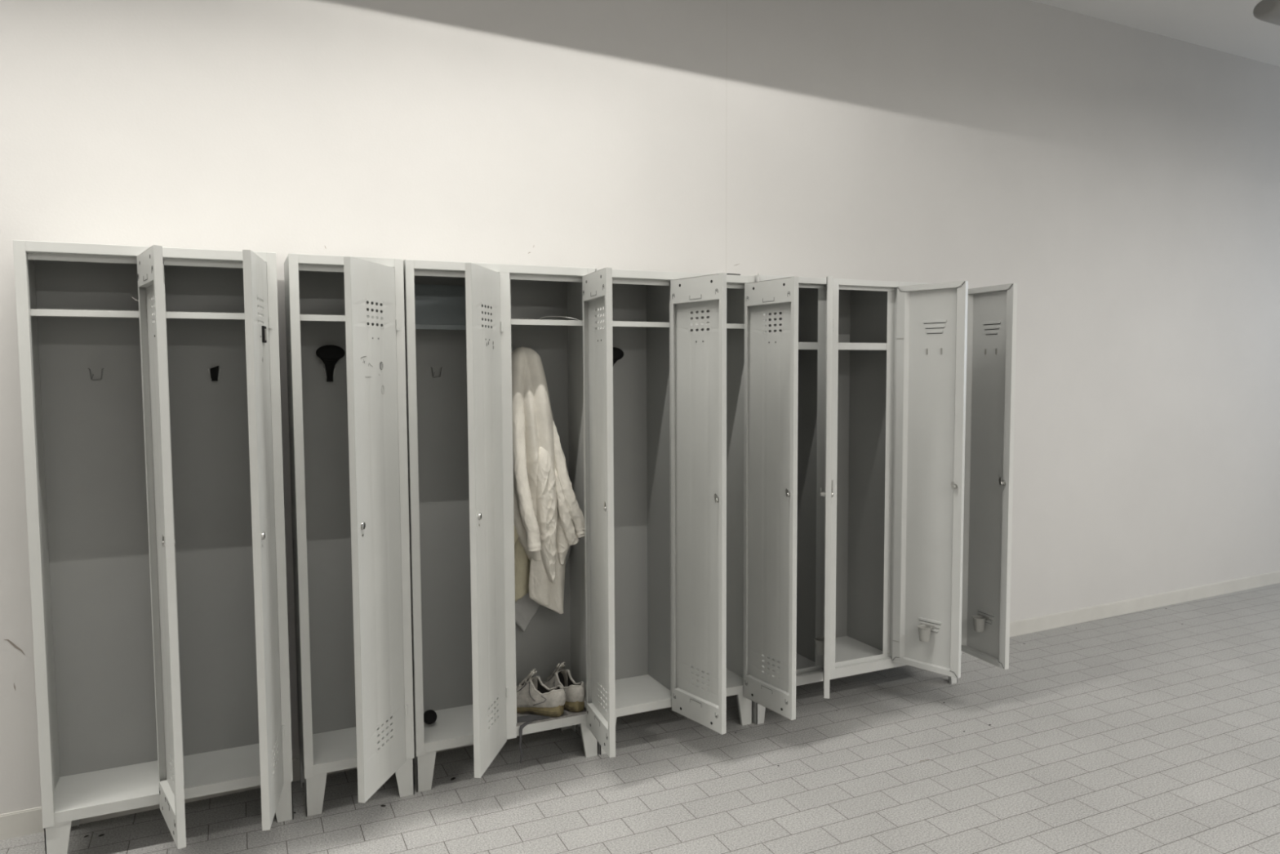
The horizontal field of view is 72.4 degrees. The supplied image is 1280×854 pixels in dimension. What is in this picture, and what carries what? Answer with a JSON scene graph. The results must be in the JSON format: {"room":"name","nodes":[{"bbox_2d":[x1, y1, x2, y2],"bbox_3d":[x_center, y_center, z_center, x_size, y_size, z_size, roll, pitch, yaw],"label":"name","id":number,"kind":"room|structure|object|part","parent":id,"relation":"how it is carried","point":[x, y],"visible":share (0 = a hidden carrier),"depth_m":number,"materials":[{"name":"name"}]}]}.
{"room":"changing room","nodes":[
{"label":"changing room","id":0,"kind":"room"},
{"bbox_2d":[0,0,1279,813],"bbox_3d":[0.920,-0.500,4.139,15.200,3.320,0.152,-2,4,-27],"label":"wall","id":1,"kind":"structure","parent":0,"point":[1126,180],"depth_m":3.81,"materials":[{"name":"white paint"}]},
{"bbox_2d":[0,570,1279,839],"bbox_3d":[0.965,1.122,4.173,14.800,0.078,0.010,-2,4,-27],"label":"baseboard","id":2,"kind":"structure","parent":1,"relation":"attached to","point":[26,821],"depth_m":4.87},
{"bbox_2d":[0,582,1279,853],"bbox_3d":[2.168,1.411,1.376,14.600,0.150,7.400,-2,4,-25],"label":"floor","id":3,"kind":"structure","parent":0,"point":[1144,731],"depth_m":3.08,"materials":[{"name":"grey tile"}]},
{"bbox_2d":[13,240,293,853],"bbox_3d":[-1.414,0.373,2.600,0.670,1.800,0.552,-2,4,-25],"label":"locker","id":4,"kind":"object","parent":3,"relation":"on","point":[149,376],"visible":1,"depth_m":2.75,"materials":[{"name":"grey metal"}]},
{"bbox_3d":[-1.777,0.313,2.586,0.003,1.670,0.264,-2,4,-25],"label":"panel","id":5,"kind":"part","parent":4,"relation":"part of","materials":[{"name":"grey paint"}]},
{"bbox_3d":[-1.699,1.204,2.568,0.070,0.150,0.060,-2,4,-25],"label":"leg","id":6,"kind":"part","parent":4,"relation":"part of","materials":[{"name":"grey paint"}]},
{"bbox_3d":[-1.783,1.192,2.749,0.070,0.150,0.060,-2,4,-25],"label":"leg","id":7,"kind":"part","parent":4,"relation":"part of","materials":[{"name":"grey paint"}]},
{"bbox_2d":[30,307,139,317],"bbox_3d":[-1.635,-0.342,2.623,0.327,0.037,0.236,-2,4,-25],"label":"shelf","id":8,"kind":"object","parent":4,"relation":"attached to","point":[34,312],"depth_m":2.54,"materials":[{"name":"grey metal"}]},
{"bbox_3d":[-1.364,-0.441,2.430,0.021,0.087,0.268,-3,5,-37],"label":"stiffener plate","id":9,"kind":"part","parent":4,"relation":"part of","materials":[{"name":"grey paint"}]},
{"bbox_3d":[-1.531,0.291,2.844,0.663,1.658,0.002,-2,4,-25],"label":"panel","id":10,"kind":"part","parent":4,"relation":"part of","materials":[{"name":"grey metal"}]},
{"bbox_3d":[-1.356,0.335,2.477,0.021,1.645,0.286,-3,5,-37],"label":"door","id":11,"kind":"part","parent":4,"relation":"part of","materials":[{"name":"grey paint"}]},
{"bbox_3d":[-1.471,1.114,2.778,0.663,0.033,0.261,-2,4,-25],"label":"panel","id":12,"kind":"part","parent":4,"relation":"part of","materials":[{"name":"grey paint"}]},
{"bbox_3d":[-1.356,1.110,2.531,0.021,0.087,0.268,-3,5,-37],"label":"stiffener plate","id":13,"kind":"part","parent":4,"relation":"part of","materials":[{"name":"grey paint"}]},
{"bbox_2d":[165,310,258,319],"bbox_3d":[-1.332,-0.353,2.764,0.329,0.037,0.236,-2,4,-25],"label":"shelf","id":14,"kind":"object","parent":4,"relation":"attached to","point":[170,314],"depth_m":2.67,"materials":[{"name":"grey metal"}]},
{"bbox_3d":[-1.113,0.326,2.593,0.021,1.645,0.286,-1,4,-15],"label":"door","id":15,"kind":"part","parent":4,"relation":"part of","materials":[{"name":"grey paint"}]},
{"bbox_3d":[-1.159,1.185,2.820,0.070,0.150,0.060,-2,4,-25],"label":"leg","id":16,"kind":"part","parent":4,"relation":"part of","materials":[{"name":"grey paint"}]},
{"bbox_2d":[284,253,414,816],"bbox_3d":[-0.931,0.355,2.851,0.348,1.800,0.505,-2,4,-25],"label":"locker","id":17,"kind":"object","parent":3,"relation":"on","point":[345,319],"visible":1,"depth_m":2.85,"materials":[{"name":"grey metal"}]},
{"bbox_3d":[-1.138,0.290,2.884,0.003,1.670,0.264,-2,4,-25],"label":"panel","id":18,"kind":"part","parent":17,"relation":"part of","materials":[{"name":"grey paint"}]},
{"bbox_3d":[-1.144,1.170,3.046,0.070,0.150,0.060,-2,4,-25],"label":"leg","id":19,"kind":"part","parent":17,"relation":"part of","materials":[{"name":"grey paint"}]},
{"bbox_3d":[-1.060,1.181,2.866,0.070,0.150,0.060,-2,4,-25],"label":"leg","id":20,"kind":"part","parent":17,"relation":"part of","materials":[{"name":"grey paint"}]},
{"bbox_2d":[299,313,382,321],"bbox_3d":[-0.990,-0.365,2.924,0.340,0.037,0.236,-2,4,-25],"label":"shelf","id":21,"kind":"object","parent":17,"relation":"attached to","point":[304,317],"depth_m":2.80,"materials":[{"name":"grey metal"}]},
{"bbox_3d":[-1.038,0.274,3.074,0.341,1.658,0.002,-2,4,-25],"label":"panel","id":22,"kind":"part","parent":17,"relation":"part of","materials":[{"name":"grey metal"}]},
{"bbox_3d":[-0.978,1.097,3.007,0.341,0.033,0.261,-2,4,-25],"label":"panel","id":23,"kind":"part","parent":17,"relation":"part of","materials":[{"name":"grey paint"}]},
{"bbox_3d":[-0.828,0.314,2.755,0.021,1.645,0.289,0,4,10],"label":"door","id":24,"kind":"part","parent":17,"relation":"part of","materials":[{"name":"grey paint"}]},
{"bbox_3d":[-0.812,1.172,2.981,0.070,0.150,0.060,-2,4,-25],"label":"leg","id":25,"kind":"part","parent":17,"relation":"part of","materials":[{"name":"grey paint"}]},
{"bbox_2d":[403,259,615,791],"bbox_3d":[-0.460,0.338,3.064,0.670,1.800,0.570,-2,4,-25],"label":"locker","id":26,"kind":"object","parent":3,"relation":"on","point":[464,322],"depth_m":3.12,"materials":[{"name":"grey metal"}]},
{"bbox_3d":[-0.824,0.278,3.050,0.003,1.670,0.281,-2,4,-25],"label":"panel","id":27,"kind":"part","parent":26,"relation":"part of","materials":[{"name":"grey paint"}]},
{"bbox_3d":[-0.742,1.169,3.025,0.070,0.150,0.060,-2,4,-25],"label":"leg","id":28,"kind":"part","parent":26,"relation":"part of","materials":[{"name":"grey paint"}]},
{"bbox_3d":[-0.754,1.040,3.140,0.050,0.050,0.040,-2,4,-25],"label":"rubber foot cap","id":29,"kind":"part","parent":26,"relation":"part of","materials":[{"name":"black rubber"}]},
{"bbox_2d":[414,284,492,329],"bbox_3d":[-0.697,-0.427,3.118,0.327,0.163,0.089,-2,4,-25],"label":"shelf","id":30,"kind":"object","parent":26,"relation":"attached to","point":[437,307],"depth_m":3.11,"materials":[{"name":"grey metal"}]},
{"bbox_3d":[-0.508,0.302,2.913,0.021,1.645,0.286,0,4,8],"label":"door","id":31,"kind":"part","parent":26,"relation":"part of","materials":[{"name":"grey paint"}]},
{"bbox_3d":[-0.581,0.256,3.316,0.663,1.658,0.002,-2,4,-25],"label":"panel","id":32,"kind":"part","parent":26,"relation":"part of","materials":[{"name":"grey metal"}]},
{"bbox_3d":[-0.517,1.079,3.242,0.663,0.033,0.278,-2,4,-25],"label":"panel","id":33,"kind":"part","parent":26,"relation":"part of","materials":[{"name":"grey paint"}]},
{"bbox_2d":[514,525,529,602],"bbox_3d":[-0.449,0.352,3.257,0.157,0.652,0.092,-2,4,-25],"label":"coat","id":34,"kind":"object","parent":26,"relation":"hanging from","point":[522,562],"visible":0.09,"depth_m":3.27,"materials":[{"name":"fabric"}]},
{"bbox_2d":[519,720,534,763],"bbox_3d":[-0.407,1.131,3.151,0.018,0.134,0.078,2,4,29],"label":"strap","id":35,"kind":"object","parent":26,"relation":"hanging from","point":[526,723],"visible":1,"depth_m":3.12,"materials":[{"name":"grey fabric"}]},
{"bbox_2d":[516,714,551,722],"bbox_3d":[-0.391,1.062,3.200,0.152,0.003,0.052,-1,4,-17],"label":"insole","id":36,"kind":"object","parent":26,"relation":"on","point":[532,717],"visible":0.66,"depth_m":3.19,"materials":[{"name":"grey fabric"}]},
{"bbox_2d":[516,668,565,717],"bbox_3d":[-0.405,0.981,3.261,0.284,0.158,0.090,1,4,21],"label":"sneaker","id":37,"kind":"object","parent":26,"relation":"on","point":[533,696],"visible":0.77,"depth_m":3.22,"materials":[{"name":"white leather"}]},
{"bbox_2d":[515,411,571,631],"bbox_3d":[-0.394,0.280,3.346,0.279,1.000,0.065,-1,4,-14],"label":"shirt","id":38,"kind":"object","parent":26,"relation":"hanging from","point":[526,608],"visible":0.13,"depth_m":3.34,"materials":[{"name":"grey fabric"}]},
{"bbox_2d":[511,318,582,325],"bbox_3d":[-0.379,-0.388,3.229,0.329,0.037,0.253,-2,4,-25],"label":"shelf","id":39,"kind":"object","parent":26,"relation":"attached to","point":[514,322],"depth_m":3.13,"materials":[{"name":"grey metal"}]},
{"bbox_2d":[511,346,584,613],"bbox_3d":[-0.346,0.204,3.236,0.304,1.000,0.157,-2,4,-25],"label":"coat","id":40,"kind":"object","parent":26,"relation":"hanging from","point":[547,512],"visible":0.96,"depth_m":3.20,"materials":[{"name":"white fabric"}]},
{"bbox_3d":[-0.342,0.325,3.224,0.084,0.515,0.063,-2,4,-25],"label":"panel","id":41,"kind":"part","parent":40,"relation":"part of","materials":[{"name":"white fabric"}]},
{"bbox_2d":[538,315,579,320],"bbox_3d":[-0.295,-0.393,3.166,0.149,0.018,0.042,-1,4,-12],"label":"sheet","id":42,"kind":"object","parent":26,"relation":"on","point":[547,316],"visible":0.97,"depth_m":3.17,"materials":[{"name":"grey paper"}]},
{"bbox_2d":[542,661,586,712],"bbox_3d":[-0.306,0.975,3.342,0.090,0.158,0.284,-4,5,-43],"label":"sneaker","id":43,"kind":"object","parent":26,"relation":"on","point":[575,693],"visible":0.66,"depth_m":3.27,"materials":[{"name":"white leather"}]},
{"bbox_3d":[-0.293,1.138,3.472,0.070,0.150,0.060,-2,4,-25],"label":"leg","id":44,"kind":"part","parent":26,"relation":"part of","materials":[{"name":"grey paint"}]},
{"bbox_3d":[-0.220,0.256,3.332,0.003,1.670,0.281,-2,4,-25],"label":"panel","id":45,"kind":"part","parent":26,"relation":"part of","materials":[{"name":"grey paint"}]},
{"bbox_3d":[-0.202,1.150,3.276,0.070,0.150,0.060,-2,4,-25],"label":"leg","id":46,"kind":"part","parent":26,"relation":"part of","materials":[{"name":"grey paint"}]},
{"bbox_3d":[-0.152,-0.485,3.007,0.021,0.087,0.268,-2,4,-19],"label":"stiffener plate","id":47,"kind":"part","parent":26,"relation":"part of","materials":[{"name":"grey paint"}]},
{"bbox_3d":[-0.144,1.066,3.107,0.021,0.087,0.268,-2,4,-19],"label":"stiffener plate","id":48,"kind":"part","parent":26,"relation":"part of","materials":[{"name":"grey paint"}]},
{"bbox_3d":[-0.145,0.291,3.052,0.021,1.645,0.286,-2,4,-19],"label":"door","id":49,"kind":"part","parent":26,"relation":"part of","materials":[{"name":"grey paint"}]},
{"bbox_2d":[575,268,798,754],"bbox_3d":[0.156,0.316,3.353,0.681,1.800,0.577,-2,4,-25],"label":"locker","id":50,"kind":"object","parent":3,"relation":"on","point":[705,400],"visible":0.92,"depth_m":3.38,"materials":[{"name":"grey metal"}]},
{"bbox_3d":[-0.129,1.147,3.310,0.070,0.150,0.060,-2,4,-25],"label":"leg","id":51,"kind":"part","parent":50,"relation":"part of","materials":[{"name":"grey paint"}]},
{"bbox_2d":[612,320,669,327],"bbox_3d":[-0.070,-0.399,3.375,0.327,0.037,0.258,-2,4,-25],"label":"shelf","id":52,"kind":"object","parent":50,"relation":"attached to","point":[615,323],"depth_m":3.28,"materials":[{"name":"grey metal"}]},
{"bbox_3d":[0.030,0.234,3.606,0.663,1.658,0.002,-2,4,-25],"label":"panel","id":53,"kind":"part","parent":50,"relation":"part of","materials":[{"name":"grey metal"}]},
{"bbox_3d":[0.146,0.252,3.358,0.670,1.672,0.028,-2,4,-25],"label":"frame","id":54,"kind":"part","parent":50,"relation":"part of","materials":[{"name":"grey paint"}]},
{"bbox_3d":[0.094,1.057,3.530,0.663,0.033,0.283,-2,4,-25],"label":"panel","id":55,"kind":"part","parent":50,"relation":"part of","materials":[{"name":"grey paint"}]},
{"bbox_3d":[0.204,-0.497,3.171,0.021,0.087,0.268,-3,5,-37],"label":"stiffener plate","id":56,"kind":"part","parent":50,"relation":"part of","materials":[{"name":"grey paint"}]},
{"bbox_3d":[0.212,1.054,3.272,0.021,0.087,0.268,-3,5,-37],"label":"stiffener plate","id":57,"kind":"part","parent":50,"relation":"part of","materials":[{"name":"grey paint"}]},
{"bbox_3d":[0.213,0.279,3.218,0.021,1.645,0.286,-3,5,-37],"label":"door","id":58,"kind":"part","parent":50,"relation":"part of","materials":[{"name":"grey paint"}]},
{"bbox_2d":[690,322,744,328],"bbox_3d":[0.233,-0.409,3.516,0.329,0.037,0.258,-2,4,-25],"label":"shelf","id":59,"kind":"object","parent":50,"relation":"attached to","point":[729,325],"depth_m":3.44,"materials":[{"name":"grey metal"}]},
{"bbox_3d":[0.391,0.235,3.619,0.003,1.670,0.286,-2,4,-25],"label":"panel","id":60,"kind":"part","parent":50,"relation":"part of","materials":[{"name":"grey paint"}]},
{"bbox_3d":[0.411,1.128,3.562,0.070,0.150,0.060,-2,4,-25],"label":"leg","id":61,"kind":"part","parent":50,"relation":"part of","materials":[{"name":"grey paint"}]},
{"bbox_3d":[0.496,1.044,3.403,0.021,0.087,0.268,-3,4,-32],"label":"stiffener plate","id":62,"kind":"part","parent":50,"relation":"part of","materials":[{"name":"grey paint"}]},
{"bbox_3d":[0.488,-0.507,3.303,0.021,0.087,0.268,-3,4,-32],"label":"stiffener plate","id":63,"kind":"part","parent":50,"relation":"part of","materials":[{"name":"grey paint"}]},
{"bbox_3d":[0.497,0.269,3.349,0.021,1.645,0.286,-3,4,-32],"label":"door","id":64,"kind":"part","parent":50,"relation":"part of","materials":[{"name":"grey paint"}]},
{"bbox_2d":[751,275,1017,724],"bbox_3d":[0.957,0.286,3.735,1.103,1.803,0.656,-2,4,-25],"label":"locker","id":65,"kind":"object","parent":3,"relation":"on","point":[906,401],"visible":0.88,"depth_m":3.74,"materials":[{"name":"grey metal"}]},
{"bbox_3d":[0.480,1.127,3.585,0.052,0.150,0.075,-2,4,-25],"label":"leg","id":66,"kind":"part","parent":65,"relation":"part of","materials":[{"name":"grey paint"}]},
{"bbox_2d":[798,342,817,349],"bbox_3d":[0.557,-0.363,3.688,0.346,0.080,0.324,-2,4,-25],"label":"shelf","id":67,"kind":"object","parent":65,"relation":"attached to","point":[802,345],"depth_m":3.57,"materials":[{"name":"grey metal"}]},
{"bbox_3d":[0.818,0.205,4.026,1.096,1.669,0.002,-2,4,-25],"label":"panel","id":68,"kind":"part","parent":65,"relation":"part of","materials":[{"name":"grey metal"}]},
{"bbox_2d":[813,636,824,655],"bbox_3d":[0.730,0.880,3.519,0.059,0.064,0.064,0,4,11],"label":"cup","id":69,"kind":"object","parent":65,"relation":"on","point":[820,641],"depth_m":3.50,"materials":[{"name":"grey plastic"}]},
{"bbox_3d":[0.747,0.232,3.477,0.023,1.616,0.304,0,4,11],"label":"door","id":70,"kind":"part","parent":65,"relation":"part of","materials":[{"name":"grey paint"}]},
{"bbox_3d":[0.896,1.007,3.920,1.096,0.003,0.345,-2,4,-25],"label":"panel","id":71,"kind":"part","parent":65,"relation":"part of","materials":[{"name":"grey paint"}]},
{"bbox_2d":[838,333,886,350],"bbox_3d":[0.881,-0.374,3.838,0.351,0.080,0.324,-2,4,-25],"label":"shelf","id":72,"kind":"object","parent":65,"relation":"attached to","point":[846,341],"depth_m":3.86,"materials":[{"name":"grey metal"}]},
{"bbox_2d":[917,622,934,641],"bbox_3d":[1.196,0.867,3.681,0.059,0.064,0.064,-4,5,-43],"label":"cup","id":73,"kind":"object","parent":65,"relation":"on","point":[926,631],"depth_m":3.68,"materials":[{"name":"grey plastic"}]},
{"bbox_3d":[1.204,0.218,3.655,0.023,1.616,0.304,-4,5,-43],"label":"door","id":74,"kind":"part","parent":65,"relation":"part of","materials":[{"name":"grey paint"}]},
{"bbox_3d":[1.411,1.093,4.019,0.052,0.150,0.075,-2,4,-25],"label":"leg","id":75,"kind":"part","parent":65,"relation":"part of","materials":[{"name":"grey paint"}]},
{"bbox_2d":[972,613,989,631],"bbox_3d":[1.479,0.857,3.818,0.059,0.064,0.064,-2,4,-20],"label":"cup","id":76,"kind":"object","parent":65,"relation":"on","point":[980,621],"depth_m":3.81,"materials":[{"name":"grey plastic"}]},
{"bbox_3d":[1.492,0.208,3.786,0.023,1.616,0.304,-2,4,-20],"label":"door","id":77,"kind":"part","parent":65,"relation":"part of","materials":[{"name":"grey paint"}]},
{"bbox_2d":[1030,0,1279,66],"bbox_3d":[2.151,-2.037,1.152,14.600,0.120,7.400,-2,4,-25],"label":"ceiling","id":78,"kind":"structure","parent":0,"point":[1228,26],"depth_m":4.77,"materials":[{"name":"white paint"}]},
{"bbox_2d":[1253,0,1279,26],"bbox_3d":[3.483,-2.031,4.264,1.440,0.308,0.130,-2,4,-25],"label":"ceiling lamp","id":79,"kind":"object","parent":78,"relation":"hanging from","point":[1266,11],"visible":1,"depth_m":3.97,"materials":[{"name":"grey plastic"}]}
]}

